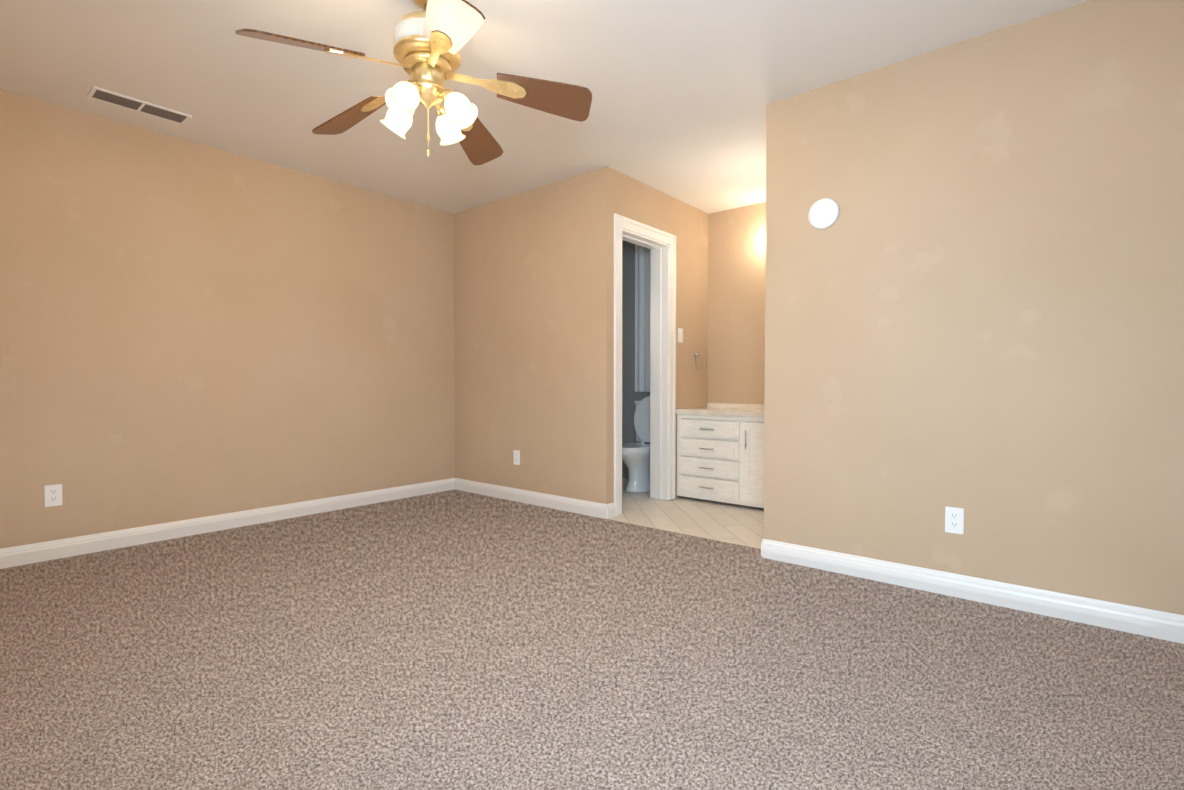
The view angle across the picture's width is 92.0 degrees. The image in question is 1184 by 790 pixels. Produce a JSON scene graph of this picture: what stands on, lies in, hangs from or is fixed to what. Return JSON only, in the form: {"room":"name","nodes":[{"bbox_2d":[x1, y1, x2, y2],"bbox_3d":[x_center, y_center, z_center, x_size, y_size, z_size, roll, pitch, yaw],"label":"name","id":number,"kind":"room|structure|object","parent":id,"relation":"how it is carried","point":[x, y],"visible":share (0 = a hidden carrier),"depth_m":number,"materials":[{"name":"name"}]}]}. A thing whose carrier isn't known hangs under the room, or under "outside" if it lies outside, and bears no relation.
{"room":"empty bedroom","nodes":[
{"label":"empty bedroom","id":0,"kind":"room"},
{"bbox_2d":[0,89,454,548],"bbox_3d":[-2.020,-0.362,4.205,0.120,2.440,5.490,1,2,40],"label":"wall","id":1,"kind":"structure","parent":0,"point":[190,330],"depth_m":3.58,"materials":[{"name":"beige paint"}]},
{"bbox_2d":[44,484,62,506],"bbox_3d":[-2.896,0.541,3.074,0.007,0.115,0.070,1,2,40],"label":"electrical outlet","id":2,"kind":"object","parent":1,"relation":"attached to","point":[52,495],"visible":1,"depth_m":3.07,"materials":[{"name":"white plastic"}]},
{"bbox_2d":[0,478,455,568],"bbox_3d":[-2.423,0.821,3.643,0.016,0.100,3.770,1,2,40],"label":"baseboard","id":3,"kind":"structure","parent":1,"relation":"attached to","point":[74,546],"depth_m":3.58,"materials":[{"name":"white paint"}]},
{"bbox_2d":[453,166,616,503],"bbox_3d":[-0.522,-0.370,4.564,1.723,2.440,0.120,1,2,40],"label":"wall","id":4,"kind":"structure","parent":0,"point":[534,326],"depth_m":4.39,"materials":[{"name":"beige paint"}]},
{"bbox_2d":[513,450,519,464],"bbox_3d":[-0.603,0.500,4.568,0.070,0.115,0.007,1,2,40],"label":"electrical outlet","id":5,"kind":"object","parent":4,"relation":"attached to","point":[516,454],"visible":1,"depth_m":4.56,"materials":[{"name":"white plastic"}]},
{"bbox_2d":[456,478,611,518],"bbox_3d":[-0.545,0.801,4.528,1.709,0.100,0.026,1,2,40],"label":"baseboard","id":6,"kind":"structure","parent":4,"relation":"attached to","point":[589,508],"depth_m":4.40,"materials":[{"name":"white paint"}]},
{"bbox_2d":[0,0,1088,213],"bbox_3d":[-0.092,-1.595,2.570,5.140,0.100,5.490,1,2,40],"label":"ceiling","id":7,"kind":"structure","parent":0,"point":[685,93],"depth_m":2.75,"materials":[{"name":"white paint"}]},
{"bbox_2d":[87,86,191,124],"bbox_3d":[-2.428,-1.553,3.079,0.155,0.008,0.420,1,2,40],"label":"ceiling vent","id":8,"kind":"object","parent":7,"relation":"in","point":[123,101],"visible":1,"depth_m":3.06,"materials":[{"name":"white metal"}]},
{"bbox_2d":[235,0,591,164],"bbox_3d":[-0.648,-1.212,2.148,1.188,0.645,1.183,1,2,40],"label":"fan","id":9,"kind":"object","parent":7,"relation":"hanging from","point":[433,38],"visible":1,"depth_m":2.13,"materials":[{"name":"brown wood"}]},
{"bbox_2d":[0,489,1183,789],"bbox_3d":[-0.598,0.938,2.021,5.140,0.060,3.910,1,2,40],"label":"floor carpet","id":10,"kind":"object","parent":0,"point":[454,639],"visible":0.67,"depth_m":1.88,"materials":[{"name":"brown carpet"}]},
{"bbox_2d":[622,240,649,477],"bbox_3d":[-0.121,-0.384,5.174,1.558,2.440,1.330,1,2,40],"label":"wall","id":11,"kind":"structure","parent":0,"point":[630,395],"depth_m":5.63,"materials":[{"name":"paint"}]},
{"bbox_2d":[635,244,649,391],"bbox_3d":[0.634,-0.766,5.347,0.627,1.476,0.076,1,2,40],"label":"window curtain","id":12,"kind":"object","parent":11,"relation":"attached to","point":[642,319],"visible":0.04,"depth_m":5.45,"materials":[{"name":"white fabric"}]},
{"bbox_2d":[617,171,707,497],"bbox_3d":[0.541,-0.372,4.622,0.165,2.440,1.330,1,2,40],"label":"wall","id":13,"kind":"structure","parent":0,"point":[686,224],"depth_m":4.77,"materials":[{"name":"beige paint"}]},
{"bbox_2d":[614,213,675,516],"bbox_3d":[0.347,-0.215,4.394,0.201,2.136,0.808,1,2,40],"label":"door frame","id":14,"kind":"structure","parent":13,"relation":"attached to","point":[660,244],"depth_m":4.59,"materials":[{"name":"white paint"}]},
{"bbox_2d":[678,328,682,342],"bbox_3d":[0.734,-0.491,4.706,0.020,0.115,0.070,1,2,40],"label":"light switch","id":15,"kind":"object","parent":13,"relation":"attached to","point":[680,334],"visible":1,"depth_m":4.71,"materials":[{"name":"white plastic"}]},
{"bbox_2d":[694,351,704,371],"bbox_3d":[0.912,-0.286,4.901,0.052,0.178,0.158,1,2,40],"label":"towel ring","id":16,"kind":"object","parent":13,"relation":"attached to","point":[696,353],"visible":1,"depth_m":4.89,"materials":[{"name":"silver metal"}]},
{"bbox_2d":[606,478,763,548],"bbox_3d":[0.614,0.881,4.583,3.720,0.057,1.580,1,2,40],"label":"floor","id":17,"kind":"structure","parent":0,"point":[729,524],"depth_m":4.01,"materials":[{"name":"beige tile"}]},
{"bbox_2d":[622,396,649,492],"bbox_3d":[0.454,0.423,5.100,0.430,0.830,0.715,1,2,40],"label":"toilet","id":18,"kind":"object","parent":17,"relation":"on","point":[636,459],"visible":0.42,"depth_m":4.98,"materials":[{"name":"white ceramic"}]},
{"bbox_2d":[676,403,764,510],"bbox_3d":[1.516,0.436,4.313,1.742,0.838,0.579,1,2,40],"label":"bathroom vanity","id":19,"kind":"object","parent":17,"relation":"on","point":[720,453],"visible":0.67,"depth_m":4.42,"materials":[{"name":"beige paint"}]},
{"bbox_2d":[708,202,765,403],"bbox_3d":[1.127,-0.382,5.077,3.600,2.440,0.120,1,2,40],"label":"wall","id":20,"kind":"structure","parent":0,"point":[736,296],"depth_m":4.89,"materials":[{"name":"beige paint"}]},
{"bbox_2d":[764,0,1183,614],"bbox_3d":[1.732,-0.324,2.504,1.975,2.440,0.120,1,2,40],"label":"wall","id":21,"kind":"structure","parent":0,"point":[974,300],"depth_m":2.44,"materials":[{"name":"beige paint"}]},
{"bbox_2d":[808,198,839,228],"bbox_3d":[1.159,-0.912,2.871,0.152,0.152,0.029,1,2,40],"label":"smoke detector","id":22,"kind":"object","parent":21,"relation":"attached to","point":[823,213],"visible":1,"depth_m":2.86,"materials":[{"name":"white plastic"}]},
{"bbox_2d":[945,507,963,533],"bbox_3d":[1.611,0.558,2.542,0.070,0.115,0.007,1,2,40],"label":"electrical outlet","id":23,"kind":"object","parent":21,"relation":"attached to","point":[954,519],"visible":1,"depth_m":2.54,"materials":[{"name":"white plastic"}]},
{"bbox_2d":[761,538,1183,643],"bbox_3d":[1.667,0.847,2.497,1.951,0.100,0.016,1,2,40],"label":"baseboard","id":24,"kind":"structure","parent":21,"relation":"attached to","point":[1162,625],"depth_m":2.45,"materials":[{"name":"white paint"}]}
]}

